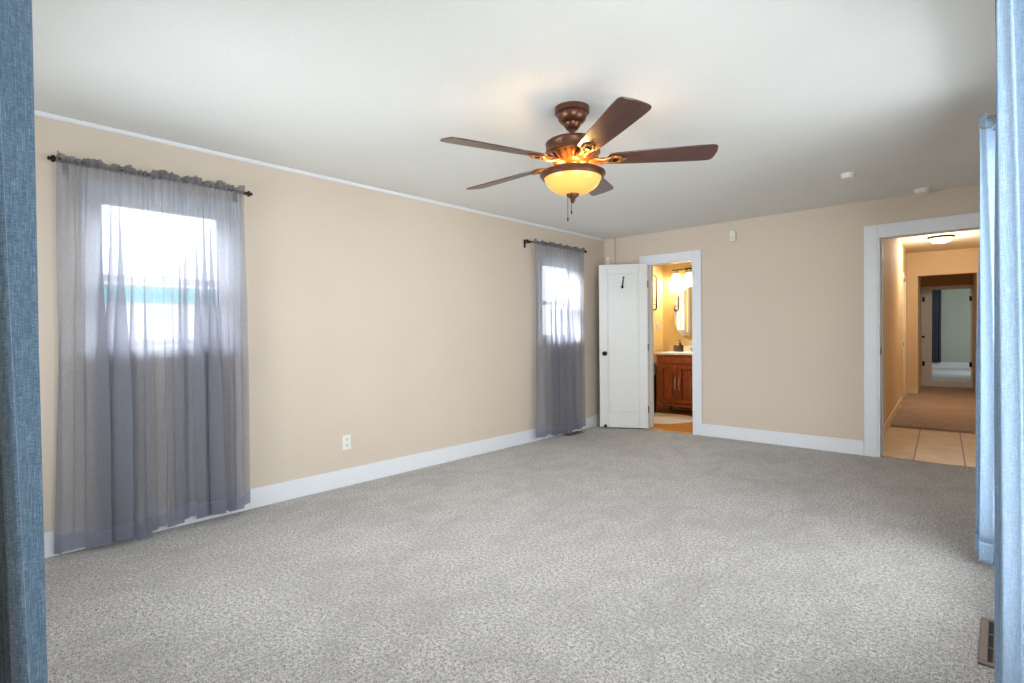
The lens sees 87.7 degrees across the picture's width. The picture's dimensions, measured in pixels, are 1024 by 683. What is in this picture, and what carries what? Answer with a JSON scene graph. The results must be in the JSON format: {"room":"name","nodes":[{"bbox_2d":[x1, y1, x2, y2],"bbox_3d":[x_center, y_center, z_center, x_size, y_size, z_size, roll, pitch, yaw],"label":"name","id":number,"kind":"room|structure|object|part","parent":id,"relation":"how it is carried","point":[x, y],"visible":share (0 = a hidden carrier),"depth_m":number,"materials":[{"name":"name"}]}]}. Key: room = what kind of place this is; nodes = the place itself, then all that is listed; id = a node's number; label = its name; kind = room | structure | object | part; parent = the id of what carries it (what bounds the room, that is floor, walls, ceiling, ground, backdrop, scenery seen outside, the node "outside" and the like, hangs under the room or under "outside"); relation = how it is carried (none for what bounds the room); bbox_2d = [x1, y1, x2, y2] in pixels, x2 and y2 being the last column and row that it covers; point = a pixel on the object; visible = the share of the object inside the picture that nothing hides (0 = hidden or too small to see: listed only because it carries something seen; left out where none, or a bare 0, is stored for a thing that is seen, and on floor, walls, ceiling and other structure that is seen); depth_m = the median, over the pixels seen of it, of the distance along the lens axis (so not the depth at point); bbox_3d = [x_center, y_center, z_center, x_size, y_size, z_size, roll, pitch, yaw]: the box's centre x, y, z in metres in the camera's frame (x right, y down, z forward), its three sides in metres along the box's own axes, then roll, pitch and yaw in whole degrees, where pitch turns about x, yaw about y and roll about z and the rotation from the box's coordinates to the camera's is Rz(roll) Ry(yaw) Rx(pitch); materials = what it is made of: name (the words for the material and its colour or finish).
{"room":"empty bedroom","nodes":[
{"label":"empty bedroom","id":0,"kind":"room"},
{"bbox_2d":[34,115,603,532],"bbox_3d":[-0.920,-0.074,4.810,0.150,2.432,6.250,0,1,43],"label":"wall","id":1,"kind":"structure","parent":0,"point":[401,326],"depth_m":4.35,"materials":[{"name":"beige paint"}]},
{"bbox_2d":[47,155,252,196],"bbox_3d":[-2.159,-0.982,3.275,0.102,0.090,1.067,0,1,43],"label":"curtain rod","id":2,"kind":"object","parent":1,"relation":"attached to","point":[52,158],"visible":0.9,"depth_m":2.89,"materials":[{"name":"brown metal"}]},
{"bbox_2d":[54,150,165,554],"bbox_3d":[-2.298,0.067,3.054,0.094,2.199,0.526,0,1,43],"label":"sheer curtain","id":3,"kind":"object","parent":2,"relation":"hanging from","point":[111,479],"visible":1,"depth_m":3.04,"materials":[{"name":"grey fabric"}]},
{"bbox_2d":[160,170,250,526],"bbox_3d":[-1.959,0.042,3.432,0.096,2.184,0.503,0,1,43],"label":"sheer curtain","id":4,"kind":"object","parent":2,"relation":"hanging from","point":[203,226],"visible":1,"depth_m":3.41,"materials":[{"name":"grey fabric"}]},
{"bbox_2d":[34,110,604,240],"bbox_3d":[-0.830,-1.280,4.781,0.018,0.022,6.130,0,1,43],"label":"trim","id":5,"kind":"structure","parent":1,"relation":"attached to","point":[37,113],"depth_m":3.76,"materials":[{"name":"white paint"}]},
{"bbox_2d":[44,415,599,557],"bbox_3d":[-0.807,1.072,4.813,0.016,0.139,6.130,0,1,43],"label":"baseboard","id":6,"kind":"structure","parent":1,"relation":"attached to","point":[292,489],"depth_m":4.35,"materials":[{"name":"white paint"}]},
{"bbox_2d":[343,434,350,449],"bbox_3d":[-1.320,0.805,4.260,0.008,0.116,0.072,0,1,43],"label":"electrical outlet","id":7,"kind":"object","parent":1,"relation":"attached to","point":[346,438],"visible":1,"depth_m":4.25,"materials":[{"name":"white plastic"}]},
{"bbox_2d":[524,239,586,252],"bbox_3d":[0.512,-1.082,6.181,0.099,0.090,1.132,0,1,43],"label":"curtain rod","id":8,"kind":"object","parent":1,"relation":"attached to","point":[526,241],"visible":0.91,"depth_m":5.84,"materials":[{"name":"brown metal"}]},
{"bbox_2d":[534,238,585,437],"bbox_3d":[0.569,-0.029,6.176,0.094,2.213,0.991,0,1,44],"label":"sheer curtain","id":9,"kind":"object","parent":8,"relation":"hanging from","point":[559,268],"visible":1,"depth_m":6.12,"materials":[{"name":"grey fabric"}]},
{"bbox_2d":[32,0,995,238],"bbox_3d":[0.624,-1.338,3.443,4.270,0.100,6.370,0,1,43],"label":"ceiling","id":10,"kind":"structure","parent":0,"point":[793,96],"depth_m":2.67,"materials":[{"name":"paint"}]},
{"bbox_2d":[440,97,717,220],"bbox_3d":[0.290,-0.970,2.957,1.439,0.617,1.487,0,1,43],"label":"ceiling fan","id":11,"kind":"object","parent":10,"relation":"hanging from","point":[575,171],"visible":1,"depth_m":2.83,"materials":[{"name":"brown wood"}]},
{"bbox_3d":[-0.077,-0.972,2.675,0.581,0.007,0.156,-3,13,-32],"label":"blade","id":12,"kind":"part","parent":11,"relation":"part of","materials":[{"name":"brown wood"}]},
{"bbox_3d":[-0.035,-0.984,3.239,0.581,0.007,0.156,-1,13,40],"label":"blade","id":13,"kind":"part","parent":11,"relation":"part of","materials":[{"name":"brown wood"}]},
{"bbox_3d":[0.334,-0.858,2.929,0.314,0.097,0.314,0,1,43],"label":"lamp shade","id":14,"kind":"part","parent":11,"relation":"part of","materials":[{"name":"orange glass"}]},
{"bbox_3d":[0.515,-1.007,3.372,0.156,0.007,0.581,-15,-4,22],"label":"blade","id":15,"kind":"part","parent":11,"relation":"part of","materials":[{"name":"brown wood"}]},
{"bbox_3d":[0.446,-0.987,2.459,0.156,0.007,0.581,10,-2,-14],"label":"blade","id":16,"kind":"part","parent":11,"relation":"part of","materials":[{"name":"brown wood"}]},
{"bbox_3d":[0.812,-1.009,2.890,0.581,0.007,0.156,-2,-11,4],"label":"blade","id":17,"kind":"part","parent":11,"relation":"part of","materials":[{"name":"brown wood"}]},
{"bbox_2d":[840,172,855,179],"bbox_3d":[2.642,-1.298,4.190,0.104,0.040,0.104,0,1,43],"label":"smoke detector","id":18,"kind":"object","parent":10,"relation":"attached to","point":[848,175],"visible":1,"depth_m":4.16,"materials":[{"name":"white plastic"}]},
{"bbox_2d":[914,187,929,194],"bbox_3d":[3.588,-1.314,4.665,0.116,0.040,0.116,0,1,43],"label":"smoke detector","id":19,"kind":"object","parent":10,"relation":"attached to","point":[924,190],"visible":1,"depth_m":4.63,"materials":[{"name":"white plastic"}]},
{"bbox_2d":[45,408,994,682],"bbox_3d":[1.218,1.180,4.095,4.270,0.100,8.050,0,1,43],"label":"floor","id":20,"kind":"structure","parent":0,"point":[598,554],"depth_m":2.61,"materials":[{"name":"grey carpet"}]},
{"bbox_2d":[562,431,583,435],"bbox_3d":[0.735,1.101,6.379,0.105,0.008,0.300,0,1,43],"label":"floor vent","id":21,"kind":"object","parent":20,"relation":"in","point":[575,432],"visible":0.96,"depth_m":6.36,"materials":[{"name":"metal"}]},
{"bbox_2d":[654,363,656,411],"bbox_3d":[2.113,0.690,8.050,0.125,0.758,0.200,0,1,43],"label":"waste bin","id":22,"kind":"object","parent":20,"relation":"on","point":[655,367],"visible":0.25,"depth_m":8.01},
{"bbox_2d":[649,427,692,433],"bbox_3d":[1.966,1.084,6.510,0.600,0.012,0.120,0,1,43],"label":"threshold","id":23,"kind":"object","parent":20,"relation":"on","point":[655,428],"depth_m":6.49,"materials":[{"name":"brown wood"}]},
{"bbox_2d":[654,412,692,423],"bbox_3d":[2.129,1.070,7.396,0.920,0.014,0.834,0,1,43],"label":"bath rug","id":24,"kind":"object","parent":20,"relation":"on","point":[660,418],"visible":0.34,"depth_m":7.35,"materials":[{"name":"beige fabric"}]},
{"bbox_2d":[656,355,692,412],"bbox_3d":[2.571,0.629,7.932,0.705,0.872,0.541,0,1,43],"label":"vanity cabinet","id":25,"kind":"object","parent":20,"relation":"on","point":[674,372],"visible":0.67,"depth_m":7.79,"materials":[{"name":"brown wood"}]},
{"bbox_3d":[2.310,0.619,7.861,0.282,0.550,0.026,0,1,43],"label":"door","id":26,"kind":"part","parent":25,"relation":"part of","materials":[{"name":"brown wood"}]},
{"bbox_2d":[654,351,691,354],"bbox_3d":[2.574,0.173,7.934,0.725,0.041,0.520,0,1,43],"label":"countertop","id":27,"kind":"structure","parent":25,"relation":"on","point":[662,352],"depth_m":7.82,"materials":[{"name":"white stone"}]},
{"bbox_2d":[676,340,683,351],"bbox_3d":[2.522,0.064,8.000,0.104,0.178,0.104,0,1,43],"label":"soap dispenser","id":28,"kind":"object","parent":27,"relation":"on","point":[679,348],"visible":1,"depth_m":7.96,"materials":[{"name":"brown"}]},
{"bbox_2d":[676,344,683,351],"bbox_3d":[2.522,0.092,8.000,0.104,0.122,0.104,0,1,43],"label":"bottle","id":29,"kind":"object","parent":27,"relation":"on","point":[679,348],"depth_m":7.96,"materials":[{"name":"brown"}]},
{"bbox_3d":[2.419,0.211,7.766,0.683,0.027,0.028,0,1,43],"label":"moulding","id":30,"kind":"part","parent":25,"relation":"part of","materials":[{"name":"brown wood"}]},
{"bbox_3d":[2.584,0.929,7.947,0.705,0.032,0.513,0,1,43],"label":"moulding","id":31,"kind":"part","parent":25,"relation":"part of","materials":[{"name":"brown wood"}]},
{"bbox_3d":[2.418,0.277,7.765,0.555,0.075,0.018,0,1,43],"label":"drawer","id":32,"kind":"part","parent":25,"relation":"part of","materials":[{"name":"brown wood"}]},
{"bbox_3d":[2.522,0.619,7.666,0.282,0.550,0.026,0,1,43],"label":"door","id":33,"kind":"part","parent":25,"relation":"part of","materials":[{"name":"brown wood"}]},
{"bbox_2d":[978,617,994,668],"bbox_3d":[1.859,1.147,2.010,0.145,0.008,0.410,0,1,43],"label":"floor vent","id":34,"kind":"object","parent":20,"relation":"in","point":[986,653],"visible":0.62,"depth_m":2.02,"materials":[{"name":"metal"}]},
{"bbox_2d":[988,632,994,662],"bbox_3d":[1.859,1.147,2.010,0.093,0.004,0.358,0,1,43],"label":"grille","id":35,"kind":"object","parent":34,"relation":"attached to","point":[991,635],"depth_m":2.00,"materials":[{"name":"metal"}]},
{"bbox_2d":[653,265,662,401],"bbox_3d":[1.771,-0.142,7.884,0.150,2.432,1.680,0,1,43],"label":"wall","id":36,"kind":"structure","parent":0,"point":[657,270],"depth_m":8.34,"materials":[{"name":"paint"}]},
{"bbox_2d":[653,275,656,310],"bbox_3d":[2.149,-0.743,8.134,0.067,0.544,0.164,0,1,43],"label":"wall rack","id":37,"kind":"object","parent":36,"relation":"attached to","point":[653,275],"visible":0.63,"depth_m":8.16,"materials":[{"name":"brown metal"}]},
{"bbox_2d":[663,262,692,410],"bbox_3d":[3.153,-0.155,7.836,2.250,2.432,0.120,0,1,43],"label":"wall","id":38,"kind":"structure","parent":0,"point":[672,289],"depth_m":8.34,"materials":[{"name":"paint"}]},
{"bbox_2d":[670,346,691,350],"bbox_3d":[2.744,0.109,8.119,0.725,0.080,0.020,0,1,43],"label":"backsplash","id":39,"kind":"structure","parent":38,"relation":"attached to","point":[686,348],"depth_m":8.18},
{"bbox_2d":[671,268,691,279],"bbox_3d":[2.684,-1.033,8.070,0.564,0.169,0.144,0,1,43],"label":"vanity light","id":40,"kind":"object","parent":38,"relation":"attached to","point":[688,271],"visible":0.62,"depth_m":8.15,"materials":[{"name":"white glass"}]},
{"bbox_3d":[2.530,-0.999,8.213,0.144,0.099,0.144,0,1,43],"label":"lamp shade","id":41,"kind":"part","parent":40,"relation":"part of","materials":[{"name":"white glass"}]},
{"bbox_3d":[2.685,-0.998,8.071,0.144,0.099,0.144,0,1,43],"label":"lamp shade","id":42,"kind":"part","parent":40,"relation":"part of","materials":[{"name":"white glass"}]},
{"bbox_2d":[674,286,691,339],"bbox_3d":[2.743,-0.429,8.114,0.600,0.820,0.016,0,1,43],"label":"oval mirror","id":43,"kind":"object","parent":38,"relation":"attached to","point":[682,307],"visible":0.46,"depth_m":8.19,"materials":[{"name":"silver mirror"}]},
{"bbox_2d":[615,184,979,440],"bbox_3d":[2.715,-0.124,5.793,4.370,2.432,0.120,0,1,43],"label":"wall","id":44,"kind":"structure","parent":0,"point":[783,301],"depth_m":5.55,"materials":[{"name":"beige paint"}]},
{"bbox_2d":[606,257,609,264],"bbox_3d":[1.252,-1.038,6.949,0.048,0.120,0.038,0,1,43],"label":"sensor","id":45,"kind":"object","parent":44,"relation":"attached to","point":[607,258],"visible":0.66,"depth_m":6.93,"materials":[{"name":"white plastic"}]},
{"bbox_2d":[604,238,615,264],"bbox_3d":[1.290,-0.125,6.992,0.150,2.432,0.045,0,1,43],"label":"trim","id":46,"kind":"structure","parent":44,"relation":"attached to","point":[609,244],"depth_m":6.94,"materials":[{"name":"beige paint"}]},
{"bbox_2d":[599,263,648,427],"bbox_3d":[1.397,0.057,6.667,0.604,2.039,0.158,0,1,11],"label":"door","id":47,"kind":"structure","parent":44,"relation":"in","point":[623,306],"depth_m":6.66,"materials":[{"name":"paint"}]},
{"bbox_3d":[1.391,0.019,6.659,0.382,1.734,0.007,0,1,11],"label":"panel moulding","id":48,"kind":"part","parent":47,"relation":"part of","materials":[{"name":"paint"}]},
{"bbox_2d":[639,250,701,435],"bbox_3d":[1.949,0.013,6.494,0.795,2.155,0.150,0,1,43],"label":"trim","id":49,"kind":"structure","parent":44,"relation":"attached to","point":[694,256],"depth_m":6.24,"materials":[{"name":"white paint"}]},
{"bbox_2d":[729,230,735,241],"bbox_3d":[2.446,-1.167,5.905,0.064,0.120,0.046,0,1,43],"label":"sensor","id":50,"kind":"object","parent":44,"relation":"attached to","point":[732,233],"visible":1,"depth_m":5.88,"materials":[{"name":"white plastic"}]},
{"bbox_2d":[702,424,863,454],"bbox_3d":[2.794,1.024,5.654,1.590,0.139,0.016,0,1,43],"label":"baseboard","id":51,"kind":"structure","parent":44,"relation":"attached to","point":[848,446],"depth_m":5.57,"materials":[{"name":"white paint"}]},
{"bbox_2d":[864,212,979,456],"bbox_3d":[3.797,-0.003,4.795,1.041,2.193,0.150,0,1,43],"label":"trim","id":52,"kind":"structure","parent":44,"relation":"attached to","point":[874,235],"depth_m":5.04,"materials":[{"name":"white paint"}]},
{"bbox_2d":[883,238,906,424],"bbox_3d":[5.361,-0.269,7.558,0.121,2.620,6.075,0,1,39],"label":"wall","id":53,"kind":"structure","parent":0,"point":[894,253],"depth_m":7.10,"materials":[{"name":"paint"}]},
{"bbox_2d":[883,388,917,438],"bbox_3d":[5.889,0.976,7.162,1.200,0.130,6.070,0,1,39],"label":"baseboard","id":54,"kind":"structure","parent":53,"relation":"attached to","point":[886,426],"depth_m":7.20,"materials":[{"name":"beige paint"}]},
{"bbox_2d":[902,272,905,396],"bbox_3d":[6.620,-0.082,9.101,0.138,2.120,0.980,0,1,39],"label":"trim","id":55,"kind":"structure","parent":53,"relation":"attached to","point":[903,274],"depth_m":9.37,"materials":[{"name":"beige paint"}]},
{"bbox_2d":[881,427,975,467],"bbox_3d":[4.520,1.127,5.507,1.250,0.100,1.970,0,1,39],"label":"floor tile","id":56,"kind":"structure","parent":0,"point":[943,447],"depth_m":5.49,"materials":[{"name":"beige tile"}]},
{"bbox_2d":[890,386,975,433],"bbox_3d":[7.040,1.045,8.625,1.250,0.130,6.050,0,1,39],"label":"floor","id":57,"kind":"structure","parent":0,"point":[949,409],"depth_m":7.71,"materials":[{"name":"brown carpet"}]},
{"bbox_2d":[921,380,972,387],"bbox_3d":[8.932,0.865,10.966,0.819,0.130,0.165,0,1,39],"label":"step","id":58,"kind":"structure","parent":57,"relation":"on","point":[936,383],"depth_m":10.90,"materials":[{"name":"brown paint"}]},
{"bbox_2d":[900,229,979,252],"bbox_3d":[5.922,-1.630,7.201,1.440,0.100,6.120,0,1,39],"label":"ceiling","id":59,"kind":"structure","parent":0,"point":[971,238],"depth_m":8.70,"materials":[{"name":"paint"}]},
{"bbox_2d":[927,234,954,242],"bbox_3d":[6.530,-1.549,8.113,0.336,0.098,0.336,0,1,43],"label":"hall ceiling light","id":60,"kind":"object","parent":59,"relation":"attached to","point":[939,238],"visible":1,"depth_m":8.02,"materials":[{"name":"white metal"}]},
{"bbox_2d":[907,247,978,387],"bbox_3d":[7.860,-0.320,9.521,1.900,2.620,0.120,0,1,39],"label":"wall","id":61,"kind":"structure","parent":0,"point":[956,261],"depth_m":9.76,"materials":[{"name":"paint"}]},
{"bbox_2d":[921,273,972,289],"bbox_3d":[8.875,-0.340,11.015,3.400,2.600,0.121,0,1,39],"label":"wall","id":62,"kind":"structure","parent":0,"point":[954,279],"depth_m":10.90,"materials":[{"name":"beige paint"}]},
{"bbox_2d":[921,284,972,381],"bbox_3d":[8.928,-0.170,10.947,0.830,1.940,0.185,0,1,39],"label":"trim","id":63,"kind":"structure","parent":62,"relation":"attached to","point":[926,292],"depth_m":11.09,"materials":[{"name":"white paint"}]},
{"bbox_2d":[918,273,976,393],"bbox_3d":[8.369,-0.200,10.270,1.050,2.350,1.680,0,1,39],"label":"trim","id":64,"kind":"structure","parent":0,"point":[974,274],"depth_m":10.03,"materials":[{"name":"paint"}]},
{"bbox_2d":[932,368,970,380],"bbox_3d":[10.332,0.811,12.819,3.400,0.100,4.480,0,1,39],"label":"floor","id":65,"kind":"structure","parent":0,"point":[937,373],"depth_m":12.41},
{"bbox_2d":[941,288,970,361],"bbox_3d":[11.702,-0.445,14.514,3.400,2.540,0.120,0,1,39],"label":"wall","id":66,"kind":"structure","parent":0,"point":[955,303],"depth_m":14.28,"materials":[{"name":"grey paint"}]},
{"bbox_2d":[932,290,940,361],"bbox_3d":[11.531,-0.423,14.481,0.204,1.980,0.068,0,1,39],"label":"curtain","id":67,"kind":"object","parent":66,"relation":"hanging from","point":[936,294],"visible":0.88,"depth_m":14.47,"materials":[{"name":"blue fabric"}]},
{"bbox_2d":[932,362,970,368],"bbox_3d":[11.671,0.641,14.476,3.400,0.170,0.018,0,1,39],"label":"baseboard","id":68,"kind":"structure","parent":66,"relation":"attached to","point":[955,365],"depth_m":14.33,"materials":[{"name":"white paint"}]},
{"bbox_3d":[2.113,-0.068,2.021,0.150,2.432,6.250,0,1,43],"label":"wall","id":69,"kind":"structure","parent":0,"visible":0},
{"bbox_3d":[1.894,-1.062,1.989,0.130,0.080,2.560,0,1,43],"label":"curtain rod","id":70,"kind":"object","parent":69,"relation":"attached to","visible":0},
{"bbox_2d":[975,113,995,564],"bbox_3d":[2.482,-0.011,2.757,0.131,2.230,0.371,0,1,43],"label":"curtain","id":71,"kind":"object","parent":70,"relation":"hanging from","point":[984,520],"visible":0.56,"depth_m":2.65,"materials":[{"name":"fabric"}]},
{"bbox_2d":[994,0,1023,682],"bbox_3d":[1.348,0.018,1.434,0.093,2.250,0.731,0,1,43],"label":"curtain","id":72,"kind":"object","parent":70,"relation":"hanging from","point":[1009,122],"visible":1,"depth_m":1.19,"materials":[{"name":"fabric"}]},
{"bbox_3d":[-1.478,-0.020,1.160,3.970,2.432,0.120,0,1,43],"label":"wall","id":73,"kind":"structure","parent":0,"visible":0},
{"bbox_2d":[0,0,47,682],"bbox_3d":[-1.151,0.047,1.194,0.909,2.250,0.110,0,1,43],"label":"curtain","id":74,"kind":"object","parent":73,"relation":"hanging from","point":[23,641],"visible":1,"depth_m":0.92,"materials":[{"name":"fabric"}]}
]}

